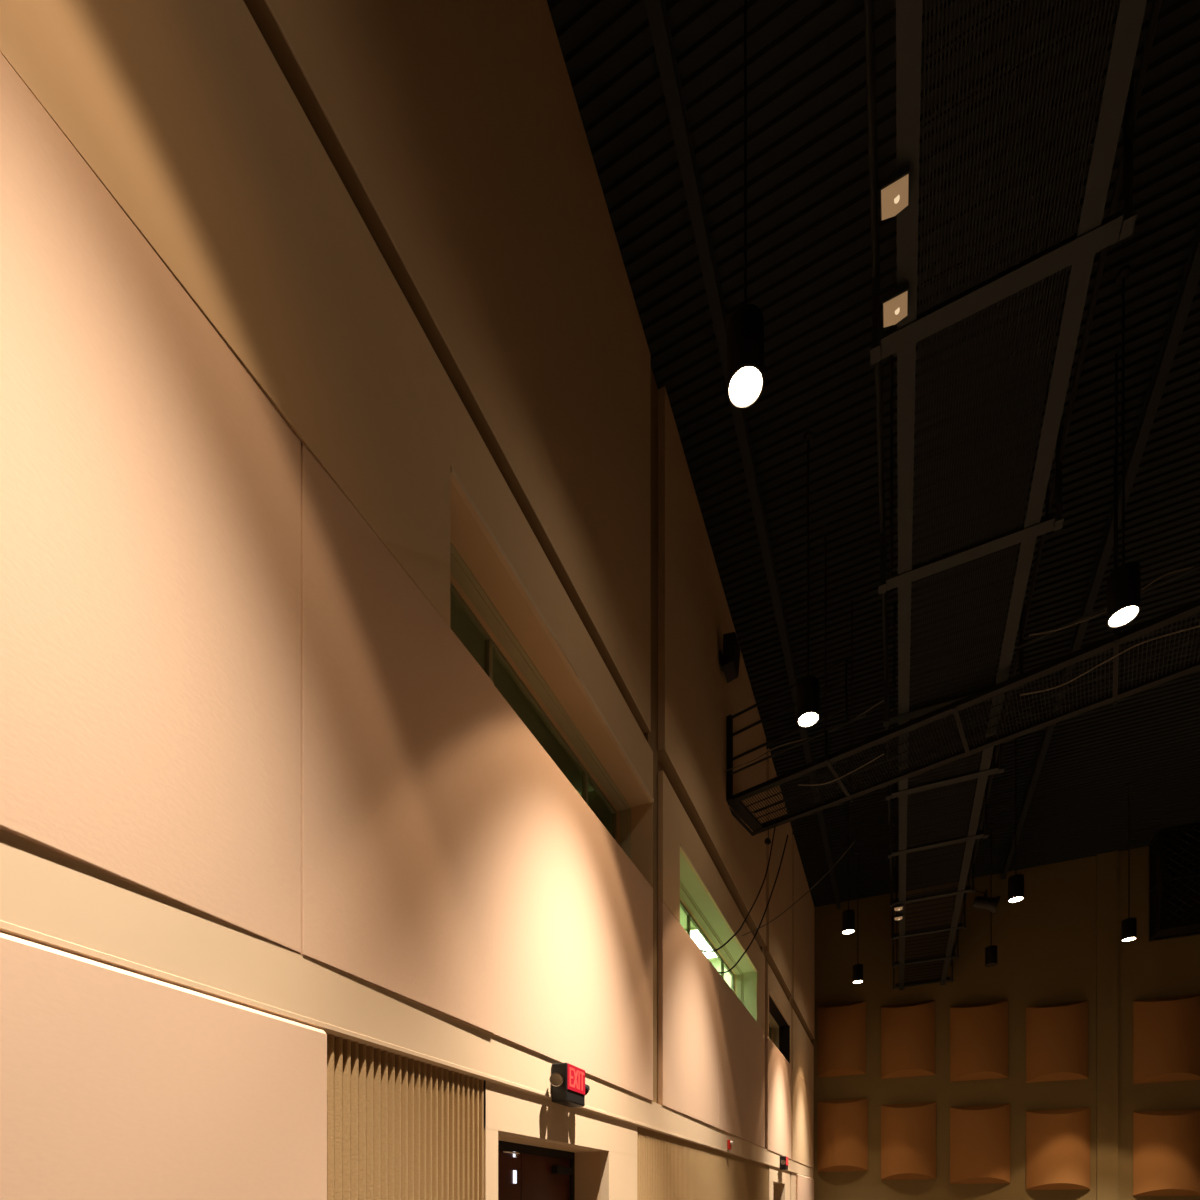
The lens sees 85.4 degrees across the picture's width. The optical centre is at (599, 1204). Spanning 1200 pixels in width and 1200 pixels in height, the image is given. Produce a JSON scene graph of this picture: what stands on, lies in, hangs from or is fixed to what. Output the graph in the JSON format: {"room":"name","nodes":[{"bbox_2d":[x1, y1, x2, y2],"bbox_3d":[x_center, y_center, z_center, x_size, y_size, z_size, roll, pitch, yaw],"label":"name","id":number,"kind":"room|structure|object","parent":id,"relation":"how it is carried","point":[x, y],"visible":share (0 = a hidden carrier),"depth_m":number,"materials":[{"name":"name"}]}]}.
{"room":"auditorium","nodes":[
{"label":"auditorium","id":0,"kind":"room"},
{"bbox_2d":[0,0,814,1093],"bbox_3d":[0.977,-6.516,8.195,0.145,5.967,27.700,0,0,25],"label":"wall","id":1,"kind":"structure","parent":0,"point":[460,121],"depth_m":4.02,"materials":[{"name":"beige paint"}]},
{"bbox_2d":[243,0,650,734],"bbox_3d":[-2.165,-5.170,1.456,0.086,0.239,12.830,0,0,25],"label":"trim","id":2,"kind":"structure","parent":1,"relation":"attached to","point":[259,10],"depth_m":3.75,"materials":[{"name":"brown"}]},
{"bbox_2d":[658,748,765,946],"bbox_3d":[2.005,-5.170,10.425,0.141,0.239,6.290,0,0,25],"label":"trim","id":3,"kind":"structure","parent":1,"relation":"attached to","point":[665,764],"depth_m":9.24,"materials":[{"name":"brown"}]},
{"bbox_2d":[719,632,739,682],"bbox_3d":[1.951,-8.255,9.805,0.266,0.486,0.340,0,0,25],"label":"loudspeaker","id":4,"kind":"object","parent":1,"relation":"attached to","point":[729,660],"visible":1,"depth_m":9.67,"materials":[{"name":"black plastic"}]},
{"bbox_2d":[734,634,739,674],"bbox_3d":[2.057,-8.260,9.756,0.033,0.380,0.300,0,0,25],"label":"grille","id":5,"kind":"object","parent":4,"relation":"attached to","point":[736,645],"depth_m":9.74,"materials":[{"name":"black metal"}]},
{"bbox_2d":[765,951,791,996],"bbox_3d":[4.129,-5.170,15.028,0.141,0.239,3.250,0,0,25],"label":"trim","id":6,"kind":"structure","parent":1,"relation":"attached to","point":[768,958],"depth_m":14.84,"materials":[{"name":"brown"}]},
{"bbox_2d":[790,999,813,1039],"bbox_3d":[5.837,-5.170,18.728,0.141,0.239,4.500,0,0,25],"label":"trim","id":7,"kind":"structure","parent":1,"relation":"attached to","point":[794,1006],"depth_m":18.42,"materials":[{"name":"brown"}]},
{"bbox_2d":[450,595,769,1037],"bbox_3d":[0.196,-3.950,10.923,2.800,2.700,15.400,0,0,25],"label":"wall","id":8,"kind":"structure","parent":0,"point":[460,624],"depth_m":6.93,"materials":[{"name":"paint"}]},
{"bbox_2d":[685,927,716,957],"bbox_3d":[1.664,-5.168,13.032,1.700,0.061,1.500,0,0,25],"label":"fluorescent fixture","id":9,"kind":"object","parent":8,"relation":"attached to","point":[695,935],"visible":0.02,"depth_m":12.72,"materials":[{"name":"paint"}]},
{"bbox_2d":[450,573,780,1199],"bbox_3d":[0.738,-3.940,8.305,0.380,11.120,27.700,0,0,25],"label":"wall","id":10,"kind":"structure","parent":0,"point":[587,1161],"depth_m":6.29,"materials":[{"name":"beige paint"}]},
{"bbox_2d":[0,52,300,953],"bbox_3d":[-1.740,-2.344,2.328,0.123,2.368,1.522,0,0,25],"label":"acoustic panel","id":11,"kind":"object","parent":10,"relation":"attached to","point":[150,486],"visible":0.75,"depth_m":2.34,"materials":[{"name":"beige fabric"}]},
{"bbox_2d":[0,932,326,1199],"bbox_3d":[-3.098,0.391,-0.621,0.129,2.459,8.275,0,0,25],"label":"wall panel","id":12,"kind":"object","parent":10,"relation":"attached to","point":[116,1083],"visible":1,"depth_m":2.36,"materials":[{"name":"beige paint"}]},
{"bbox_2d":[300,443,493,1033],"bbox_3d":[-1.095,-2.344,3.724,0.125,2.368,1.536,0,0,25],"label":"acoustic panel","id":13,"kind":"object","parent":10,"relation":"attached to","point":[397,713],"visible":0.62,"depth_m":3.52,"materials":[{"name":"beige fabric"}]},
{"bbox_2d":[327,1034,483,1199],"bbox_3d":[-1.098,0.391,3.770,0.080,2.459,1.375,0,0,25],"label":"acoustic panel","id":14,"kind":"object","parent":10,"relation":"attached to","point":[399,1128],"depth_m":3.63,"materials":[{"name":"beige wood"}]},
{"bbox_2d":[0,829,812,1177],"bbox_3d":[0.961,-0.999,8.202,0.110,0.318,27.700,0,0,25],"label":"trim","id":15,"kind":"structure","parent":10,"relation":"attached to","point":[50,898],"depth_m":2.78,"materials":[{"name":"beige paint"}]},
{"bbox_2d":[450,466,653,887],"bbox_3d":[-0.378,-4.030,5.714,0.495,1.000,3.600,0,0,25],"label":"window","id":16,"kind":"structure","parent":10,"relation":"in","point":[479,564],"depth_m":5.40,"materials":[{"name":"beige paint"}]},
{"bbox_2d":[484,1080,636,1199],"bbox_3d":[-0.395,0.391,5.733,0.458,2.459,2.780,0,0,25],"label":"door frame","id":17,"kind":"structure","parent":10,"relation":"in","point":[512,1171],"depth_m":5.57,"materials":[{"name":"beige paint"}]},
{"bbox_2d":[550,1063,589,1106],"bbox_3d":[-0.252,-0.968,5.268,0.149,0.305,0.581,0,0,25],"label":"exit sign","id":18,"kind":"object","parent":10,"relation":"attached to","point":[569,1088],"visible":1,"depth_m":5.14,"materials":[{"name":"black plastic"}]},
{"bbox_2d":[493,686,652,1100],"bbox_3d":[-0.119,-2.344,5.847,0.118,2.368,3.134,0,0,25],"label":"acoustic panel","id":19,"kind":"object","parent":10,"relation":"attached to","point":[573,913],"visible":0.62,"depth_m":5.35,"materials":[{"name":"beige fabric"}]},
{"bbox_2d":[644,368,657,1103],"bbox_3d":[0.580,-5.330,7.436,0.060,8.340,0.330,0,0,25],"label":"column","id":20,"kind":"structure","parent":10,"relation":"attached to","point":[651,737],"depth_m":7.46,"materials":[{"name":"paint"}]},
{"bbox_2d":[658,902,717,1127],"bbox_3d":[1.208,-2.344,8.716,0.122,2.368,2.512,0,0,25],"label":"acoustic panel","id":21,"kind":"object","parent":10,"relation":"attached to","point":[687,980],"visible":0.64,"depth_m":8.30,"materials":[{"name":"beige fabric"}]},
{"bbox_2d":[637,1126,768,1199],"bbox_3d":[1.962,0.391,10.400,0.080,2.459,7.670,0,0,25],"label":"wall","id":22,"kind":"structure","parent":10,"relation":"attached to","point":[668,1167],"depth_m":8.71,"materials":[{"name":"beige wood"}]},
{"bbox_2d":[680,843,756,1020],"bbox_3d":[1.795,-4.030,10.422,0.495,1.000,4.830,0,0,25],"label":"window","id":23,"kind":"structure","parent":10,"relation":"in","point":[694,892],"depth_m":10.54,"materials":[{"name":"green glass"}]},
{"bbox_2d":[727,1140,732,1149],"bbox_3d":[2.096,-0.965,10.432,0.085,0.150,0.090,0,0,25],"label":"fire alarm","id":24,"kind":"object","parent":10,"relation":"attached to","point":[729,1142],"visible":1,"depth_m":10.40,"materials":[{"name":"red plastic"}]},
{"bbox_2d":[717,972,764,1147],"bbox_3d":[2.526,-2.344,11.572,0.122,2.368,3.762,0,0,25],"label":"acoustic panel","id":25,"kind":"object","parent":10,"relation":"attached to","point":[741,1040],"visible":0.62,"depth_m":11.15,"materials":[{"name":"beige fabric"}]},
{"bbox_2d":[719,835,788,973],"bbox_3d":[2.225,-4.947,10.425,2.520,2.832,0.243,0,0,-42],"label":"cable","id":26,"kind":"object","parent":10,"relation":"attached to","point":[787,835],"visible":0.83,"depth_m":11.03,"materials":[{"name":"black plastic"}]},
{"bbox_2d":[760,946,764,955],"bbox_3d":[3.348,-5.330,13.434,0.060,8.340,0.300,0,0,25],"label":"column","id":27,"kind":"structure","parent":10,"relation":"attached to","point":[762,948],"depth_m":13.43,"materials":[{"name":"paint"}]},
{"bbox_2d":[765,1036,790,1158],"bbox_3d":[4.120,-2.344,15.032,0.117,2.368,3.242,0,0,25],"label":"acoustic panel","id":28,"kind":"object","parent":10,"relation":"attached to","point":[777,1068],"visible":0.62,"depth_m":14.61,"materials":[{"name":"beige fabric"}]},
{"bbox_2d":[769,990,789,1063],"bbox_3d":[3.937,-4.030,15.062,0.495,1.000,2.850,0,0,25],"label":"window","id":29,"kind":"structure","parent":10,"relation":"in","point":[777,1018],"depth_m":16.27,"materials":[{"name":"black glass"}]},
{"bbox_2d":[769,1166,789,1199],"bbox_3d":[4.010,0.391,15.276,0.458,2.459,2.900,0,0,25],"label":"door","id":30,"kind":"structure","parent":10,"relation":"in","point":[776,1175],"depth_m":15.29,"materials":[{"name":"beige paint"}]},
{"bbox_2d":[780,1156,788,1169],"bbox_3d":[4.261,-0.968,15.046,0.149,0.305,0.581,0,0,25],"label":"exit sign","id":31,"kind":"object","parent":10,"relation":"attached to","point":[784,1163],"visible":1,"depth_m":14.90,"materials":[{"name":"black plastic"}]},
{"bbox_2d":[790,1172,795,1199],"bbox_3d":[5.037,0.391,17.060,0.088,2.459,0.800,0,0,25],"label":"trim","id":32,"kind":"structure","parent":10,"relation":"attached to","point":[792,1175],"depth_m":16.86,"materials":[{"name":"beige paint"}]},
{"bbox_2d":[791,1067,813,1168],"bbox_3d":[5.824,-2.344,18.723,0.117,2.368,4.472,0,0,25],"label":"acoustic panel","id":33,"kind":"object","parent":10,"relation":"attached to","point":[802,1098],"visible":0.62,"depth_m":18.17,"materials":[{"name":"beige paint"}]},
{"bbox_2d":[796,1174,813,1199],"bbox_3d":[5.997,0.391,19.084,0.129,2.459,3.680,0,0,25],"label":"wall panel","id":34,"kind":"object","parent":10,"relation":"attached to","point":[804,1185],"visible":0.88,"depth_m":18.65,"materials":[{"name":"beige paint"}]},
{"bbox_2d":[547,0,1199,906],"bbox_3d":[7.829,-9.600,5.032,16.000,0.200,27.700,0,0,25],"label":"ceiling","id":35,"kind":"structure","parent":0,"point":[809,252],"depth_m":7.47,"materials":[{"name":"black paint"}]},
{"bbox_2d":[644,0,840,908],"bbox_3d":[1.710,-9.405,7.857,0.110,0.190,27.700,0,0,25],"label":"beam","id":36,"kind":"structure","parent":35,"relation":"attached to","point":[656,10],"depth_m":6.63,"materials":[{"name":"grey metal"}]},
{"bbox_2d":[727,0,763,408],"bbox_3d":[1.068,-7.747,4.772,0.268,3.506,0.268,0,0,25],"label":"pendant light","id":37,"kind":"object","parent":35,"relation":"in","point":[745,330],"visible":1,"depth_m":4.71,"materials":[{"name":"black"}]},
{"bbox_2d":[797,431,819,727],"bbox_3d":[2.576,-7.747,8.040,0.268,3.506,0.268,0,0,25],"label":"pendant light","id":38,"kind":"object","parent":35,"relation":"in","point":[808,688],"visible":1,"depth_m":7.99,"materials":[{"name":"black metal"}]},
{"bbox_2d":[842,771,854,933],"bbox_3d":[5.460,-7.747,14.287,0.268,3.506,0.268,0,0,25],"label":"pendant light","id":39,"kind":"object","parent":35,"relation":"in","point":[848,916],"visible":0.85,"depth_m":14.21,"materials":[{"name":"black metal"}]},
{"bbox_2d":[853,851,862,983],"bbox_3d":[6.939,-7.747,17.492,0.268,3.506,0.268,0,0,25],"label":"pendant light","id":40,"kind":"object","parent":35,"relation":"in","point":[858,968],"visible":1,"depth_m":17.44,"materials":[{"name":"black metal"}]},
{"bbox_2d":[726,353,1199,835],"bbox_3d":[6.051,-7.915,7.824,9.525,3.170,1.262,0,0,38],"label":"catwalk","id":41,"kind":"object","parent":35,"relation":"hanging from","point":[735,802],"visible":0.95,"depth_m":8.74,"materials":[{"name":"black metal"}]},
{"bbox_2d":[701,826,775,952],"bbox_3d":[1.890,-4.934,9.756,0.170,2.776,2.998,0,0,41],"label":"cable","id":42,"kind":"object","parent":41,"relation":"hanging from","point":[774,826],"visible":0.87,"depth_m":10.48,"materials":[{"name":"black plastic"}]},
{"bbox_2d":[765,823,770,844],"bbox_3d":[2.794,-6.170,10.829,0.097,0.360,0.144,0,0,10],"label":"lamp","id":43,"kind":"object","parent":41,"relation":"hanging from","point":[767,840],"visible":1,"depth_m":10.82,"materials":[{"name":"black metal"}]},
{"bbox_2d":[742,840,855,935],"bbox_3d":[3.699,-5.799,11.750,2.847,2.412,0.126,0,0,-29],"label":"cable","id":44,"kind":"object","parent":41,"relation":"hanging from","point":[855,840],"visible":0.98,"depth_m":11.70,"materials":[{"name":"brown plastic"}]},
{"bbox_2d":[725,700,883,771],"bbox_3d":[2.885,-6.824,9.530,2.377,0.166,0.123,0,0,31],"label":"cable","id":45,"kind":"object","parent":41,"relation":"hanging from","point":[882,700],"visible":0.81,"depth_m":9.59,"materials":[{"name":"brown plastic"}]},
{"bbox_2d":[798,754,883,785],"bbox_3d":[3.486,-6.250,9.421,1.189,0.074,0.152,0,0,32],"label":"cable","id":46,"kind":"object","parent":41,"relation":"hanging from","point":[882,754],"visible":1,"depth_m":9.48,"materials":[{"name":"brown plastic"}]},
{"bbox_2d":[1020,625,1199,695],"bbox_3d":[5.858,-6.248,7.444,1.767,0.078,0.181,0,0,35],"label":"cable","id":47,"kind":"object","parent":41,"relation":"hanging from","point":[1199,625],"visible":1,"depth_m":7.39,"materials":[{"name":"brown plastic"}]},
{"bbox_2d":[1029,566,1194,635],"bbox_3d":[5.891,-6.853,7.380,1.745,0.322,0.068,0,0,21],"label":"cable","id":48,"kind":"object","parent":41,"relation":"hanging from","point":[1194,566],"visible":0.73,"depth_m":7.47,"materials":[{"name":"brown plastic"}]},
{"bbox_2d":[985,824,996,966],"bbox_3d":[9.779,-7.747,16.248,0.268,3.506,0.268,0,0,25],"label":"pendant light","id":49,"kind":"object","parent":35,"relation":"in","point":[990,951],"visible":1,"depth_m":16.20,"materials":[{"name":"black metal"}]},
{"bbox_2d":[864,0,1161,989],"bbox_3d":[5.506,-7.982,10.499,1.610,3.035,19.680,0,0,25],"label":"catwalk","id":50,"kind":"object","parent":35,"relation":"hanging from","point":[1095,234],"visible":0.98,"depth_m":4.93,"materials":[{"name":"brown metal"}]},
{"bbox_2d":[880,164,909,220],"bbox_3d":[1.879,-6.428,4.144,0.170,0.094,0.150,0,0,25],"label":"light","id":51,"kind":"object","parent":50,"relation":"attached to","point":[894,189],"visible":1,"depth_m":4.12,"materials":[{"name":"brown metal"}]},
{"bbox_2d":[882,283,908,327],"bbox_3d":[2.118,-6.428,4.661,0.170,0.094,0.150,0,0,25],"label":"light","id":52,"kind":"object","parent":50,"relation":"attached to","point":[895,302],"visible":1,"depth_m":4.63,"materials":[{"name":"brown"}]},
{"bbox_2d":[894,904,902,910],"bbox_3d":[6.468,-6.428,14.086,0.170,0.094,0.150,0,0,25],"label":"light","id":53,"kind":"object","parent":50,"relation":"attached to","point":[896,907],"visible":1,"depth_m":14.04,"materials":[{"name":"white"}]},
{"bbox_2d":[894,914,902,919],"bbox_3d":[6.686,-6.428,14.558,0.170,0.094,0.150,0,0,25],"label":"light","id":54,"kind":"object","parent":50,"relation":"attached to","point":[900,916],"visible":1,"depth_m":14.51,"materials":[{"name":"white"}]},
{"bbox_2d":[972,890,999,912],"bbox_3d":[8.066,-6.346,13.586,0.498,0.535,0.351,0,0,25],"label":"spotlight","id":55,"kind":"object","parent":50,"relation":"hanging from","point":[984,903],"visible":0.97,"depth_m":13.49,"materials":[{"name":"black metal"}]},
{"bbox_2d":[1008,720,1023,902],"bbox_3d":[8.178,-7.747,12.779,0.268,3.506,0.268,0,0,25],"label":"pendant light","id":56,"kind":"object","parent":35,"relation":"in","point":[1015,882],"visible":0.98,"depth_m":12.77,"materials":[{"name":"black metal"}]},
{"bbox_2d":[1001,221,1199,879],"bbox_3d":[5.723,-9.405,6.004,0.110,0.190,27.700,0,0,25],"label":"beam","id":57,"kind":"structure","parent":35,"relation":"attached to","point":[1191,275],"depth_m":8.14,"materials":[{"name":"grey metal"}]},
{"bbox_2d":[1107,266,1139,627],"bbox_3d":[5.341,-7.747,6.632,0.268,3.506,0.268,0,0,25],"label":"pendant light","id":58,"kind":"object","parent":35,"relation":"in","point":[1123,584],"visible":1,"depth_m":6.61,"materials":[{"name":"black"}]},
{"bbox_2d":[1121,783,1136,941],"bbox_3d":[11.957,-7.747,14.691,0.268,3.506,0.268,0,0,25],"label":"pendant light","id":59,"kind":"object","parent":35,"relation":"in","point":[1128,926],"visible":1,"depth_m":14.68,"materials":[{"name":"black metal"}]},
{"bbox_2d":[1149,822,1199,941],"bbox_3d":[15.442,-8.225,16.277,2.480,2.577,0.780,0,0,25],"label":"loudspeaker","id":60,"kind":"object","parent":35,"relation":"hanging from","point":[1174,860],"visible":1,"depth_m":16.41,"materials":[{"name":"black"}]},
{"bbox_2d":[810,846,1199,1199],"bbox_3d":[13.766,-4.090,17.656,16.200,11.420,0.200,0,0,25],"label":"wall","id":61,"kind":"structure","parent":0,"point":[1045,941],"depth_m":18.47,"materials":[{"name":"paint"}]},
{"bbox_2d":[817,1001,865,1077],"bbox_3d":[7.507,-5.176,20.251,1.431,2.261,0.330,0,0,25],"label":"acoustic panel","id":62,"kind":"object","parent":61,"relation":"in","point":[841,1028],"visible":1,"depth_m":20.11,"materials":[{"name":"fabric"}]},
{"bbox_2d":[817,1098,867,1171],"bbox_3d":[7.533,-2.182,20.239,1.488,2.261,0.330,0,0,25],"label":"acoustic panel","id":63,"kind":"object","parent":61,"relation":"in","point":[842,1125],"visible":1,"depth_m":20.10,"materials":[{"name":"fabric"}]},
{"bbox_2d":[881,1001,934,1078],"bbox_3d":[9.212,-4.966,19.464,1.473,2.207,0.330,0,0,25],"label":"acoustic panel","id":64,"kind":"object","parent":61,"relation":"in","point":[907,1030],"visible":1,"depth_m":19.33,"materials":[{"name":"fabric"}]},
{"bbox_2d":[881,1102,935,1179],"bbox_3d":[9.224,-1.916,19.459,1.499,2.299,0.330,0,0,25],"label":"acoustic panel","id":65,"kind":"object","parent":61,"relation":"in","point":[908,1130],"visible":1,"depth_m":19.32,"materials":[{"name":"fabric"}]},
{"bbox_2d":[950,1001,1007,1081],"bbox_3d":[10.900,-4.727,18.685,1.459,2.209,0.330,0,0,25],"label":"acoustic panel","id":66,"kind":"object","parent":61,"relation":"in","point":[978,1032],"visible":1,"depth_m":18.57,"materials":[{"name":"fabric"}]},
{"bbox_2d":[950,1104,1009,1183],"bbox_3d":[10.922,-1.752,18.675,1.507,2.268,0.330,0,0,25],"label":"acoustic panel","id":67,"kind":"object","parent":61,"relation":"in","point":[979,1134],"visible":1,"depth_m":18.55,"materials":[{"name":"fabric"}]},
{"bbox_2d":[1026,1000,1087,1082],"bbox_3d":[12.606,-4.517,17.898,1.432,2.146,0.330,0,0,25],"label":"acoustic panel","id":68,"kind":"object","parent":61,"relation":"in","point":[1056,1034],"visible":1,"depth_m":17.80,"materials":[{"name":"fabric"}]},
{"bbox_2d":[1026,1108,1089,1189],"bbox_3d":[12.626,-1.538,17.888,1.476,2.230,0.330,0,0,25],"label":"acoustic panel","id":69,"kind":"object","parent":61,"relation":"in","point":[1057,1140],"visible":1,"depth_m":17.78,"materials":[{"name":"fabric"}]},
{"bbox_2d":[1133,1109,1199,1195],"bbox_3d":[14.810,-1.360,16.881,1.460,2.241,0.330,0,0,25],"label":"acoustic panel","id":70,"kind":"object","parent":61,"relation":"in","point":[1166,1143],"visible":1,"depth_m":16.81,"materials":[{"name":"fabric"}]},
{"bbox_2d":[1133,994,1199,1083],"bbox_3d":[14.810,-4.335,16.881,1.460,2.214,0.330,0,0,25],"label":"acoustic panel","id":71,"kind":"object","parent":61,"relation":"in","point":[1166,1031],"visible":1,"depth_m":16.80,"materials":[{"name":"fabric"}]},
{"bbox_3d":[7.829,1.670,5.032,16.000,0.100,27.700,0,0,25],"label":"floor","id":72,"kind":"structure","parent":0,"visible":0},
{"bbox_2d":[1096,851,1117,1199],"bbox_3d":[13.693,-3.940,17.547,0.460,11.120,0.060,0,0,25],"label":"column","id":73,"kind":"structure","parent":72,"relation":"on","point":[1106,863],"depth_m":17.53,"materials":[{"name":"paint"}]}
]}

